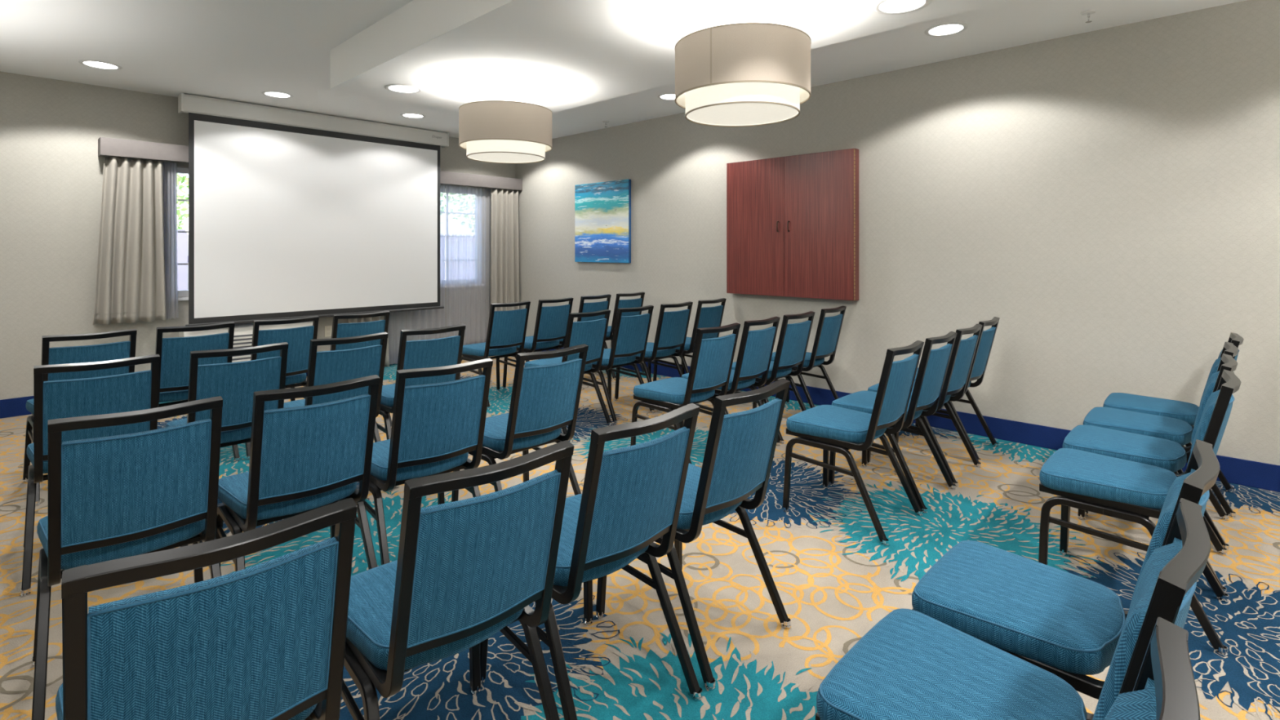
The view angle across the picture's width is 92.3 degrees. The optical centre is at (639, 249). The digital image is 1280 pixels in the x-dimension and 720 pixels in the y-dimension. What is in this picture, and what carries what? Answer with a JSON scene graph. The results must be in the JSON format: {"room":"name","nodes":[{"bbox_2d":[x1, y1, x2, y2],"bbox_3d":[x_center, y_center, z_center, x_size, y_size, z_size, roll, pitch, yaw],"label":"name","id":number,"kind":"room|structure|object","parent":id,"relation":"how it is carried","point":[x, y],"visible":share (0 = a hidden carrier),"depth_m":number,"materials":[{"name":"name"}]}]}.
{"room":"conference room","nodes":[
{"label":"conference room","id":0,"kind":"room"},
{"bbox_2d":[0,71,515,399],"bbox_3d":[-3.807,-0.057,6.195,0.140,2.883,5.993,0,0,44],"label":"wall","id":1,"kind":"structure","parent":0,"point":[51,168],"depth_m":5.07,"materials":[{"name":"paint"}]},
{"bbox_2d":[97,137,188,162],"bbox_3d":[-3.867,-0.865,5.908,0.169,0.150,2.004,0,0,44],"label":"window valance","id":2,"kind":"object","parent":1,"relation":"attached to","point":[107,146],"visible":0.42,"depth_m":5.33,"materials":[{"name":"fabric"}]},
{"bbox_2d":[93,156,166,324],"bbox_3d":[-4.404,-0.077,5.316,0.108,1.421,0.491,0,0,44],"label":"drape","id":3,"kind":"object","parent":2,"relation":"hanging from","point":[130,285],"visible":1,"depth_m":5.32,"materials":[{"name":"fabric"}]},
{"bbox_2d":[162,161,178,319],"bbox_3d":[-4.242,-0.079,5.559,0.037,1.416,0.112,0,0,44],"label":"sheer curtain","id":4,"kind":"object","parent":1,"relation":"hanging from","point":[170,182],"visible":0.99,"depth_m":5.56,"materials":[{"name":"white fabric"}]},
{"bbox_2d":[176,167,188,301],"bbox_3d":[-3.845,-0.145,6.112,0.120,1.230,1.380,0,0,44],"label":"window","id":5,"kind":"structure","parent":1,"relation":"in","point":[182,295],"depth_m":5.71,"materials":[{"name":"white glass"}]},
{"bbox_2d":[0,364,392,418],"bbox_3d":[-3.748,1.252,6.147,0.012,0.145,5.980,0,0,44],"label":"baseboard","id":6,"kind":"structure","parent":1,"relation":"attached to","point":[11,407],"depth_m":4.87,"materials":[{"name":"blue carpet"}]},
{"bbox_2d":[178,320,312,362],"bbox_3d":[-3.771,0.967,5.957,0.238,0.517,1.090,0,0,44],"label":"air conditioner","id":7,"kind":"object","parent":1,"relation":"attached to","point":[242,337],"visible":0.02,"depth_m":5.82,"materials":[{"name":"grey plastic"}]},
{"bbox_2d":[235,322,253,325],"bbox_3d":[-3.895,0.716,5.865,0.121,0.016,0.666,0,0,44],"label":"grille","id":8,"kind":"object","parent":7,"relation":"attached to","point":[251,323],"depth_m":5.91,"materials":[{"name":"grey metal"}]},
{"bbox_2d":[324,325,332,337],"bbox_3d":[-3.335,0.875,6.581,0.008,0.116,0.072,0,0,44],"label":"wall outlet","id":9,"kind":"object","parent":1,"relation":"attached to","point":[328,329],"visible":0.94,"depth_m":6.58,"materials":[{"name":"beige plastic"}]},
{"bbox_2d":[387,184,445,364],"bbox_3d":[-2.632,0.265,7.250,0.044,2.104,0.742,0,0,44],"label":"sheer curtain","id":10,"kind":"object","parent":1,"relation":"hanging from","point":[427,318],"visible":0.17,"depth_m":7.31,"materials":[{"name":"white fabric"}]},
{"bbox_2d":[445,185,490,345],"bbox_3d":[-2.159,0.265,7.753,0.034,2.104,0.625,0,0,44],"label":"sheer curtain","id":11,"kind":"object","parent":1,"relation":"hanging from","point":[467,208],"visible":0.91,"depth_m":7.75,"materials":[{"name":"white fabric"}]},
{"bbox_2d":[440,170,522,190],"bbox_3d":[-2.332,-0.865,7.513,0.169,0.150,2.039,0,0,44],"label":"window valance","id":12,"kind":"object","parent":1,"relation":"attached to","point":[446,177],"visible":0.53,"depth_m":7.73,"materials":[{"name":"fabric"}]},
{"bbox_2d":[347,315,389,366],"bbox_3d":[-3.002,0.265,6.801,0.077,2.104,0.446,0,0,44],"label":"drape","id":13,"kind":"object","parent":12,"relation":"hanging from","point":[379,317],"visible":0.02,"depth_m":6.86,"materials":[{"name":"fabric"}]},
{"bbox_2d":[490,188,519,311],"bbox_3d":[-1.767,0.265,8.056,0.082,2.104,0.437,0,0,44],"label":"drape","id":14,"kind":"object","parent":12,"relation":"hanging from","point":[504,239],"visible":0.69,"depth_m":8.05,"materials":[{"name":"fabric"}]},
{"bbox_2d":[0,0,1245,138],"bbox_3d":[-0.499,-1.448,3.032,9.013,0.100,5.993,0,0,44],"label":"ceiling","id":15,"kind":"structure","parent":0,"point":[238,51],"depth_m":4.21,"materials":[{"name":"white paint"}]},
{"bbox_2d":[78,59,122,70],"bbox_3d":[-4.079,-1.395,4.653,0.248,0.005,0.248,0,0,44],"label":"recessed light","id":16,"kind":"object","parent":15,"relation":"in","point":[95,64],"visible":1,"depth_m":4.65,"materials":[{"name":"white glass"}]},
{"bbox_2d":[261,90,293,97],"bbox_3d":[-3.265,-1.395,5.542,0.248,0.005,0.248,0,0,44],"label":"recessed light","id":17,"kind":"object","parent":15,"relation":"in","point":[269,93],"visible":1,"depth_m":5.53,"materials":[{"name":"white glass"}]},
{"bbox_2d":[177,92,448,326],"bbox_3d":[-3.214,-0.347,6.425,0.138,2.088,2.589,0,0,44],"label":"projection screen","id":18,"kind":"object","parent":15,"relation":"hanging from","point":[293,214],"visible":0.99,"depth_m":6.19,"materials":[{"name":"white fabric"}]},
{"bbox_2d":[400,112,425,118],"bbox_3d":[-2.367,-1.395,6.414,0.248,0.005,0.248,0,0,44],"label":"recessed light","id":19,"kind":"object","parent":15,"relation":"in","point":[411,115],"visible":1,"depth_m":6.41,"materials":[{"name":"white glass"}]},
{"bbox_2d":[657,93,675,99],"bbox_3d":[0.283,-1.395,5.616,0.248,0.005,0.248,0,0,44],"label":"recessed light","id":20,"kind":"object","parent":15,"relation":"in","point":[667,95],"visible":0.7,"depth_m":5.62,"materials":[{"name":"white glass"}]},
{"bbox_2d":[329,0,1005,112],"bbox_3d":[-0.255,-1.262,3.549,3.813,0.270,1.552,0,0,44],"label":"ceiling","id":21,"kind":"structure","parent":15,"relation":"attached to","point":[557,55],"depth_m":3.41,"materials":[{"name":"white paint"}]},
{"bbox_2d":[384,84,422,93],"bbox_3d":[-1.655,-1.124,4.305,0.248,0.005,0.248,0,0,44],"label":"recessed light","id":22,"kind":"object","parent":21,"relation":"attached to","point":[402,88],"visible":1,"depth_m":4.30,"materials":[{"name":"white glass"}]},
{"bbox_2d":[458,84,552,164],"bbox_3d":[-0.924,-0.878,4.253,0.630,0.496,0.630,0,0,44],"label":"pendant lamp","id":23,"kind":"object","parent":21,"relation":"hanging from","point":[493,131],"visible":1,"depth_m":4.01,"materials":[{"name":"beige fabric shade"},{"name":"white frosted diffuser"}]},
{"bbox_2d":[467,152,543,162],"bbox_3d":[-0.924,-0.641,4.253,0.522,0.002,0.522,0,0,44],"label":"diffuser","id":24,"kind":"object","parent":23,"relation":"attached to","point":[480,157],"depth_m":4.26,"materials":[{"name":"white plastic"}]},
{"bbox_2d":[675,5,811,127],"bbox_3d":[0.479,-0.878,2.899,0.630,0.496,0.630,0,0,44],"label":"pendant lamp","id":25,"kind":"object","parent":21,"relation":"hanging from","point":[741,74],"visible":1,"depth_m":2.66,"materials":[{"name":"grey fabric"}]},
{"bbox_2d":[686,102,798,124],"bbox_3d":[0.479,-0.641,2.899,0.522,0.002,0.522,0,0,44],"label":"diffuser","id":26,"kind":"object","parent":25,"relation":"attached to","point":[702,113],"depth_m":2.88,"materials":[{"name":"white plastic"}]},
{"bbox_2d":[873,0,931,14],"bbox_3d":[1.201,-1.124,2.821,0.248,0.005,0.248,0,0,44],"label":"recessed light","id":27,"kind":"object","parent":21,"relation":"attached to","point":[886,6],"visible":1,"depth_m":2.84,"materials":[{"name":"white glass"}]},
{"bbox_2d":[924,22,968,36],"bbox_3d":[1.942,-1.395,3.905,0.248,0.005,0.248,0,0,44],"label":"recessed light","id":28,"kind":"object","parent":15,"relation":"in","point":[952,28],"visible":1,"depth_m":3.90,"materials":[{"name":"white glass"}]},
{"bbox_2d":[1080,8,1096,22],"bbox_3d":[2.636,-1.368,3.614,0.072,0.059,0.072,0,0,44],"label":"sprinkler","id":29,"kind":"object","parent":15,"relation":"attached to","point":[1088,12],"visible":1,"depth_m":3.60,"materials":[{"name":"white metal"}]},
{"bbox_2d":[0,355,1279,719],"bbox_3d":[-0.499,1.354,3.032,9.013,0.062,5.993,0,0,44],"label":"floor","id":30,"kind":"structure","parent":0,"point":[834,579],"depth_m":2.43,"materials":[{"name":"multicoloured carpet"}]},
{"bbox_2d":[22,328,137,506],"bbox_3d":[-3.160,0.886,3.493,0.570,0.876,0.454,0,0,41],"label":"banquet chair","id":31,"kind":"object","parent":30,"relation":"on","point":[122,349],"visible":0.3,"depth_m":3.33,"materials":[{"name":"blue woven fabric"},{"name":"black painted metal"}]},
{"bbox_2d":[20,354,159,596],"bbox_3d":[-2.368,0.886,2.675,0.454,0.876,0.570,0,0,-44],"label":"banquet chair","id":32,"kind":"object","parent":30,"relation":"on","point":[139,390],"visible":0.52,"depth_m":2.47,"materials":[{"name":"blue woven fabric"},{"name":"black painted metal"}]},
{"bbox_2d":[31,395,222,719],"bbox_3d":[-1.586,0.886,1.923,0.454,0.876,0.570,0,0,-44],"label":"banquet chair","id":33,"kind":"object","parent":30,"relation":"on","point":[124,495],"visible":0.86,"depth_m":1.75,"materials":[{"name":"blue woven fabric"},{"name":"black painted metal"}]},
{"bbox_2d":[155,321,239,462],"bbox_3d":[-2.832,0.886,3.844,0.570,0.876,0.454,0,0,43],"label":"banquet chair","id":34,"kind":"object","parent":30,"relation":"on","point":[174,353],"visible":0.38,"depth_m":3.65,"materials":[{"name":"blue woven fabric"},{"name":"black painted metal"}]},
{"bbox_2d":[55,497,357,719],"bbox_3d":[-0.822,0.886,1.165,0.454,0.876,0.570,0,0,-41],"label":"banquet chair","id":35,"kind":"object","parent":30,"relation":"on","point":[264,641],"visible":1,"depth_m":0.97,"materials":[{"name":"blue woven fabric"},{"name":"black painted metal"}]},
{"bbox_2d":[165,342,288,546],"bbox_3d":[-2.017,0.886,3.014,0.570,0.876,0.454,0,0,45],"label":"banquet chair","id":36,"kind":"object","parent":30,"relation":"on","point":[237,383],"visible":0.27,"depth_m":2.85,"materials":[{"name":"blue woven fabric"},{"name":"black painted metal"}]},
{"bbox_2d":[244,315,319,460],"bbox_3d":[-2.495,0.886,4.194,0.570,0.876,0.454,0,0,42],"label":"banquet chair","id":37,"kind":"object","parent":30,"relation":"on","point":[298,339],"visible":0.33,"depth_m":4.07,"materials":[{"name":"blue upholstery fabric"},{"name":"black painted metal"}]},
{"bbox_2d":[215,374,379,571],"bbox_3d":[-1.247,0.886,2.243,0.454,0.876,0.570,0,0,-44],"label":"banquet chair","id":38,"kind":"object","parent":30,"relation":"on","point":[303,459],"visible":0.77,"depth_m":2.09,"materials":[{"name":"blue upholstery fabric"},{"name":"black painted metal"}]},
{"bbox_2d":[283,332,392,493],"bbox_3d":[-1.685,0.886,3.366,0.570,0.876,0.454,0,0,43],"label":"banquet chair","id":39,"kind":"object","parent":30,"relation":"on","point":[324,367],"visible":0.38,"depth_m":3.19,"materials":[{"name":"blue upholstery fabric"},{"name":"black painted metal"}]},
{"bbox_2d":[329,311,391,428],"bbox_3d":[-2.151,0.886,4.545,0.570,0.876,0.454,0,0,45],"label":"banquet chair","id":40,"kind":"object","parent":30,"relation":"on","point":[356,329],"visible":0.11,"depth_m":4.35,"materials":[{"name":"blue upholstery fabric"},{"name":"black painted metal"}]},
{"bbox_2d":[376,324,465,488],"bbox_3d":[-1.365,0.886,3.730,0.454,0.876,0.570,0,0,-45],"label":"banquet chair","id":41,"kind":"object","parent":30,"relation":"on","point":[446,351],"visible":0.42,"depth_m":3.55,"materials":[{"name":"blue upholstery fabric"},{"name":"black painted metal"}]},
{"bbox_2d":[358,358,493,564],"bbox_3d":[-0.922,0.886,2.588,0.454,0.876,0.570,0,0,-42],"label":"banquet chair","id":42,"kind":"object","parent":30,"relation":"on","point":[435,427],"visible":0.66,"depth_m":2.41,"materials":[{"name":"blue upholstery fabric"},{"name":"black painted metal"}]},
{"bbox_2d":[341,440,573,719],"bbox_3d":[-0.473,0.886,1.498,0.454,0.876,0.570,0,0,-42],"label":"banquet chair","id":43,"kind":"object","parent":30,"relation":"on","point":[464,571],"visible":0.91,"depth_m":1.33,"materials":[{"name":"blue upholstery fabric"},{"name":"black painted metal"}]},
{"bbox_2d":[458,301,530,409],"bbox_3d":[-1.279,0.886,5.409,0.570,0.876,0.454,0,0,44],"label":"banquet chair","id":44,"kind":"object","parent":30,"relation":"on","point":[507,329],"visible":0.77,"depth_m":5.27,"materials":[{"name":"blue upholstery fabric"},{"name":"black painted metal"}]},
{"bbox_2d":[451,343,588,502],"bbox_3d":[-0.567,0.886,2.955,0.570,0.876,0.454,0,0,44],"label":"banquet chair","id":45,"kind":"object","parent":30,"relation":"on","point":[545,398],"visible":0.61,"depth_m":2.80,"materials":[{"name":"blue upholstery fabric"},{"name":"black painted metal"}]},
{"bbox_2d":[502,297,573,389],"bbox_3d":[-0.949,0.886,5.805,0.570,0.876,0.454,0,0,43],"label":"banquet chair","id":46,"kind":"object","parent":30,"relation":"on","point":[551,322],"visible":0.66,"depth_m":5.65,"materials":[{"name":"blue upholstery fabric"},{"name":"black painted metal"}]},
{"bbox_2d":[524,309,612,434],"bbox_3d":[-0.545,0.886,4.634,0.570,0.876,0.454,0,0,43],"label":"banquet chair","id":47,"kind":"object","parent":30,"relation":"on","point":[593,333],"visible":0.44,"depth_m":4.53,"materials":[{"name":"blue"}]},
{"bbox_2d":[546,293,612,381],"bbox_3d":[-0.614,0.886,6.204,0.570,0.876,0.454,0,0,43],"label":"banquet chair","id":48,"kind":"object","parent":30,"relation":"on","point":[602,305],"visible":0.2,"depth_m":6.01,"materials":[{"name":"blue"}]},
{"bbox_2d":[480,403,702,719],"bbox_3d":[-0.150,0.886,1.836,0.454,0.876,0.570,0,0,-44],"label":"banquet chair","id":49,"kind":"object","parent":30,"relation":"on","point":[631,497],"visible":0.82,"depth_m":1.66,"materials":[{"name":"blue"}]},
{"bbox_2d":[582,305,654,424],"bbox_3d":[-0.215,0.886,4.992,0.570,0.876,0.454,0,0,43],"label":"banquet chair","id":50,"kind":"object","parent":30,"relation":"on","point":[630,336],"visible":0.81,"depth_m":4.83,"materials":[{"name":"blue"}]},
{"bbox_2d":[604,291,644,380],"bbox_3d":[-0.271,0.886,6.563,0.454,0.876,0.570,0,0,-45],"label":"banquet chair","id":51,"kind":"object","parent":30,"relation":"on","point":[634,303],"visible":0.43,"depth_m":6.35,"materials":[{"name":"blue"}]},
{"bbox_2d":[614,301,693,411],"bbox_3d":[0.132,0.886,5.350,0.570,0.876,0.454,0,0,44],"label":"banquet chair","id":52,"kind":"object","parent":30,"relation":"on","point":[672,328],"visible":0.66,"depth_m":5.20,"materials":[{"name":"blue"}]},
{"bbox_2d":[630,322,740,464],"bbox_3d":[0.289,0.886,3.803,0.570,0.876,0.454,0,0,45],"label":"banquet chair","id":53,"kind":"object","parent":30,"relation":"on","point":[712,360],"visible":0.75,"depth_m":3.67,"materials":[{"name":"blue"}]},
{"bbox_2d":[653,297,726,381],"bbox_3d":[0.472,0.886,5.728,0.570,0.876,0.454,0,0,43],"label":"banquet chair","id":54,"kind":"object","parent":30,"relation":"on","point":[705,317],"visible":0.38,"depth_m":5.54,"materials":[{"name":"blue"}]},
{"bbox_2d":[595,378,791,690],"bbox_3d":[0.194,0.886,2.176,0.570,0.876,0.454,0,0,45],"label":"banquet chair","id":55,"kind":"object","parent":30,"relation":"on","point":[740,447],"visible":0.73,"depth_m":1.99,"materials":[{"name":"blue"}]},
{"bbox_2d":[679,316,780,446],"bbox_3d":[0.611,0.886,4.154,0.570,0.876,0.454,0,0,43],"label":"banquet chair","id":56,"kind":"object","parent":30,"relation":"on","point":[757,346],"visible":0.64,"depth_m":3.98,"materials":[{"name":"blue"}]},
{"bbox_2d":[731,311,814,444],"bbox_3d":[0.945,0.886,4.513,0.570,0.876,0.454,0,0,44],"label":"banquet chair","id":57,"kind":"object","parent":30,"relation":"on","point":[793,339],"visible":0.53,"depth_m":4.34,"materials":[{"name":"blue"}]},
{"bbox_2d":[761,305,846,408],"bbox_3d":[1.318,0.886,4.939,0.570,0.876,0.454,0,0,42],"label":"banquet chair","id":58,"kind":"object","parent":30,"relation":"on","point":[828,328],"visible":0.52,"depth_m":4.76,"materials":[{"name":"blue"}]},
{"bbox_2d":[782,340,924,546],"bbox_3d":[1.073,0.886,3.073,0.570,0.876,0.454,0,0,44],"label":"banquet chair","id":59,"kind":"object","parent":30,"relation":"on","point":[834,428],"visible":1,"depth_m":2.96,"materials":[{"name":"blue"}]},
{"bbox_2d":[828,331,956,514],"bbox_3d":[1.408,0.886,3.410,0.570,0.876,0.454,0,0,45],"label":"banquet chair","id":60,"kind":"object","parent":30,"relation":"on","point":[933,366],"visible":0.81,"depth_m":3.25,"materials":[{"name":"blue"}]},
{"bbox_2d":[866,324,982,487],"bbox_3d":[1.738,0.886,3.754,0.570,0.876,0.454,0,0,44],"label":"banquet chair","id":61,"kind":"object","parent":30,"relation":"on","point":[963,351],"visible":0.52,"depth_m":3.56,"materials":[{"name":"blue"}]},
{"bbox_2d":[897,316,999,462],"bbox_3d":[2.069,0.886,4.135,0.570,0.876,0.454,0,0,43],"label":"banquet chair","id":62,"kind":"object","parent":30,"relation":"on","point":[986,338],"visible":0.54,"depth_m":3.95,"materials":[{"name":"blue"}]},
{"bbox_2d":[815,497,1210,719],"bbox_3d":[0.673,0.886,1.145,0.570,0.876,0.454,0,0,45],"label":"banquet chair","id":63,"kind":"object","parent":30,"relation":"on","point":[911,664],"visible":0.86,"depth_m":1.16,"materials":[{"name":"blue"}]},
{"bbox_2d":[911,439,1219,699],"bbox_3d":[1.012,0.886,1.489,0.570,0.876,0.454,0,0,45],"label":"banquet chair","id":64,"kind":"object","parent":30,"relation":"on","point":[1069,626],"visible":0.48,"depth_m":1.44,"materials":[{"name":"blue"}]},
{"bbox_2d":[1038,369,1240,656],"bbox_3d":[1.881,0.886,2.332,0.570,0.876,0.454,0,0,44],"label":"banquet chair","id":65,"kind":"object","parent":30,"relation":"on","point":[1130,491],"visible":0.7,"depth_m":2.27,"materials":[{"name":"blue upholstery fabric"},{"name":"black painted metal"}]},
{"bbox_2d":[1062,353,1237,593],"bbox_3d":[2.211,0.886,2.684,0.570,0.876,0.454,0,0,44],"label":"banquet chair","id":66,"kind":"object","parent":30,"relation":"on","point":[1169,455],"visible":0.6,"depth_m":2.64,"materials":[{"name":"blue upholstery fabric"},{"name":"black painted metal"}]},
{"bbox_2d":[1104,617,1200,719],"bbox_3d":[0.329,0.886,0.785,0.570,0.876,0.454,0,0,45],"label":"banquet chair","id":67,"kind":"object","parent":30,"relation":"on","point":[1165,688],"visible":1,"depth_m":0.69,"materials":[{"name":"blue upholstery fabric"},{"name":"black painted metal"}]},
{"bbox_2d":[1083,341,1238,551],"bbox_3d":[2.550,0.886,3.027,0.570,0.876,0.454,0,0,44],"label":"banquet chair","id":68,"kind":"object","parent":30,"relation":"on","point":[1179,431],"visible":0.48,"depth_m":2.99,"materials":[{"name":"blue upholstery fabric"},{"name":"black painted metal"}]},
{"bbox_2d":[1102,332,1244,518],"bbox_3d":[2.900,0.886,3.361,0.570,0.876,0.454,0,0,43],"label":"banquet chair","id":69,"kind":"object","parent":30,"relation":"on","point":[1183,411],"visible":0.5,"depth_m":3.32,"materials":[{"name":"blue upholstery fabric"},{"name":"black painted metal"}]},
{"bbox_2d":[515,0,1279,465],"bbox_3d":[1.605,-0.057,5.248,9.273,2.883,0.120,0,0,44],"label":"wall","id":70,"kind":"structure","parent":0,"point":[1110,196],"depth_m":4.14,"materials":[{"name":"paint"}]},
{"bbox_2d":[574,178,631,262],"bbox_3d":[-0.440,-0.315,7.093,0.909,0.923,0.039,0,0,44],"label":"canvas painting","id":71,"kind":"object","parent":70,"relation":"attached to","point":[602,210],"visible":1,"depth_m":7.05,"materials":[{"name":"paint"}]},
{"bbox_2d":[726,148,858,300],"bbox_3d":[1.287,-0.202,5.384,1.248,1.227,0.124,0,0,44],"label":"upper cabinet","id":72,"kind":"object","parent":70,"relation":"attached to","point":[793,221],"visible":1,"depth_m":5.29,"materials":[{"name":"brown wood"}]},
{"bbox_2d":[536,347,1279,492],"bbox_3d":[1.567,1.252,5.194,8.987,0.145,0.012,0,0,44],"label":"baseboard","id":73,"kind":"structure","parent":70,"relation":"attached to","point":[1255,474],"depth_m":4.18,"materials":[{"name":"blue paint"}]},
{"label":"outside","id":74,"kind":"structure","parent":0,"visible":0},
{"bbox_3d":[-8.448,1.475,12.228,14.887,0.100,18.000,0,0,44],"label":"lawn","id":75,"kind":"structure","parent":74,"visible":0},
{"bbox_2d":[177,173,188,229],"bbox_3d":[-8.189,-0.396,9.667,2.154,3.649,2.228,0,0,44],"label":"tree","id":76,"kind":"object","parent":75,"relation":"on","point":[180,178],"visible":0.02,"depth_m":10.12,"materials":[{"name":"green plant"}]},
{"bbox_2d":[177,229,445,290],"bbox_3d":[-5.102,0.575,9.467,0.060,1.700,14.635,0,0,44],"label":"fence","id":77,"kind":"object","parent":75,"relation":"on","point":[182,237],"visible":0.02,"depth_m":8.31,"materials":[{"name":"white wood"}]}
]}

